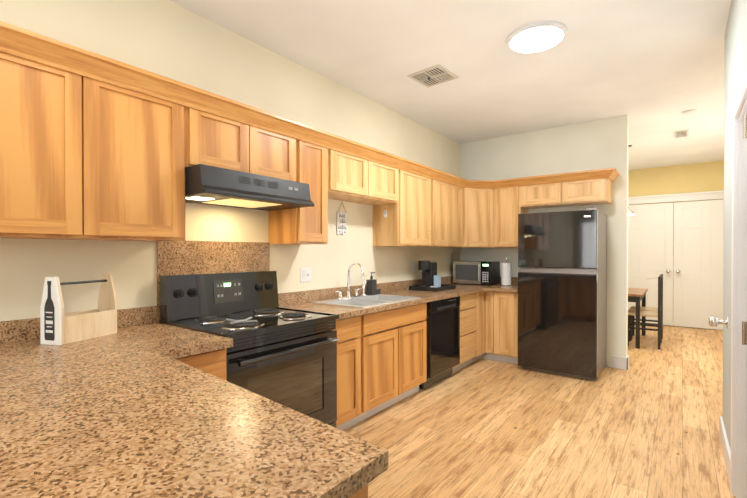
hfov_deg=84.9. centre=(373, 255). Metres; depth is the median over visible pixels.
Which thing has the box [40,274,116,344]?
caddy
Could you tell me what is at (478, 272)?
microwave oven
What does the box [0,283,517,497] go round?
countertop
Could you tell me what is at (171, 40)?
wall
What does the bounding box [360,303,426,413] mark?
cabinet
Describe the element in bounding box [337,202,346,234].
blessed sign
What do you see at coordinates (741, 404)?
door frame
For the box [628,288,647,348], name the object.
dining table
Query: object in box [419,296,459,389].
dishwasher
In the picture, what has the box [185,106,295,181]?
cabinet
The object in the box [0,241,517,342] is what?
backsplash
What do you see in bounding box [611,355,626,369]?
baseboard
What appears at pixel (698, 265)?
closet door
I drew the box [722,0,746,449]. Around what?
wall
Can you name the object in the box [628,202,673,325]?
closet door
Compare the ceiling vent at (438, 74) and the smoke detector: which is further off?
the smoke detector
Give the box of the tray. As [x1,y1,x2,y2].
[409,284,455,291]
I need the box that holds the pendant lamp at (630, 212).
[628,145,634,215]
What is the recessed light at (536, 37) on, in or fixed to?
in the ceiling
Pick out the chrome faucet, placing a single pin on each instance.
(348, 286)
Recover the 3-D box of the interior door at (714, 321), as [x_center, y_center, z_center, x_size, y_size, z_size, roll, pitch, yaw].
[1.698,0.293,1.891,0.197,2.027,0.824,0,0,37]
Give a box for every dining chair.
[628,276,661,349]
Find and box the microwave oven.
[453,261,499,285]
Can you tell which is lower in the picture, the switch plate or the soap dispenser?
the soap dispenser
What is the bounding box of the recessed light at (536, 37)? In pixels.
[506,20,566,53]
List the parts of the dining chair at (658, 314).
seat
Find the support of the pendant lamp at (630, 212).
hanging from the ceiling
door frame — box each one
[628,190,723,204]
[730,71,746,497]
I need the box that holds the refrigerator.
[518,208,606,380]
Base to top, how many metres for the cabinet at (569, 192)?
0.305 m
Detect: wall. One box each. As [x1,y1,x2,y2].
[0,0,459,320]
[460,115,628,366]
[628,161,723,204]
[673,204,673,253]
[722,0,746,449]
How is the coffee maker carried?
on the tray
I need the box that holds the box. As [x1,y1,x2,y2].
[434,275,440,287]
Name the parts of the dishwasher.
handle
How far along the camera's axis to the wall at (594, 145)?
4.94 m
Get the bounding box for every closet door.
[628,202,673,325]
[673,199,723,329]
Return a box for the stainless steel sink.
[312,294,420,307]
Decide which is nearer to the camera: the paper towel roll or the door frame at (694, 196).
the paper towel roll
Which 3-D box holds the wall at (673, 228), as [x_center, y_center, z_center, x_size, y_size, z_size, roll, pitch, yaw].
[5.856,-0.173,7.962,2.060,2.900,0.100,0,0,37]
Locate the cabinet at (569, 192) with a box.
[520,178,611,208]
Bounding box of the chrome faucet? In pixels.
[335,262,366,298]
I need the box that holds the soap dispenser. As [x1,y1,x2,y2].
[366,272,380,294]
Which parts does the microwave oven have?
frame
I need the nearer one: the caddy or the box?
the caddy
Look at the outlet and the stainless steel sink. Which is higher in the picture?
the outlet
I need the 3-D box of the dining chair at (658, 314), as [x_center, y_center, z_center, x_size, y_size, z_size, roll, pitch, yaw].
[3.901,0.791,5.898,0.410,1.000,0.400,0,0,37]
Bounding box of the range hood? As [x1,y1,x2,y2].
[185,164,313,210]
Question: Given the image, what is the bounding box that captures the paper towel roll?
[501,263,510,284]
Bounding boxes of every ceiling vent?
[407,64,458,87]
[674,129,688,137]
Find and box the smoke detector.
[682,109,696,113]
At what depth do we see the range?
2.51 m
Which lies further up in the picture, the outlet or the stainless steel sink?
the outlet
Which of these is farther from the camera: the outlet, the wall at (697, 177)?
the wall at (697, 177)
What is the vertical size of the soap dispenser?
0.222 m
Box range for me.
[159,271,338,427]
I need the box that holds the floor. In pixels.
[343,325,735,497]
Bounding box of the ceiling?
[169,0,731,169]
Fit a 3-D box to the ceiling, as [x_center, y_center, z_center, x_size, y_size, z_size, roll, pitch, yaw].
[1.339,-1.628,2.841,4.600,0.080,13.700,0,0,37]
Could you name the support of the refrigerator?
on the floor
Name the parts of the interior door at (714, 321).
knob, interior door right hinges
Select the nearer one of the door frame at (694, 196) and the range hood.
the range hood
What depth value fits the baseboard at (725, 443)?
2.62 m
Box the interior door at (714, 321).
[709,115,746,497]
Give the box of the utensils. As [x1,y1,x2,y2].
[226,317,256,323]
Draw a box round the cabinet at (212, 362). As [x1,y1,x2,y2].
[176,348,225,380]
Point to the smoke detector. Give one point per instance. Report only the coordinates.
(691, 111)
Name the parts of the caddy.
rod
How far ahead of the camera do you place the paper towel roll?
5.24 m
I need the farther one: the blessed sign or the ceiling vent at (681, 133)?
the ceiling vent at (681, 133)
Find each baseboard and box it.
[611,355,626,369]
[719,416,730,482]
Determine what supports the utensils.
on the range
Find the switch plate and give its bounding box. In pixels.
[412,261,415,271]
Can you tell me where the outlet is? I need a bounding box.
[300,268,310,281]
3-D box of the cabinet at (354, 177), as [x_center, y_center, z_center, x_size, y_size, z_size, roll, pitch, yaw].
[-0.178,-0.706,3.716,0.330,0.385,1.000,0,0,37]
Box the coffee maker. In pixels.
[418,261,436,288]
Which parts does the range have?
panel, glass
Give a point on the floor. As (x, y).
(645, 424)
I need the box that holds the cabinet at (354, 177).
[328,149,397,204]

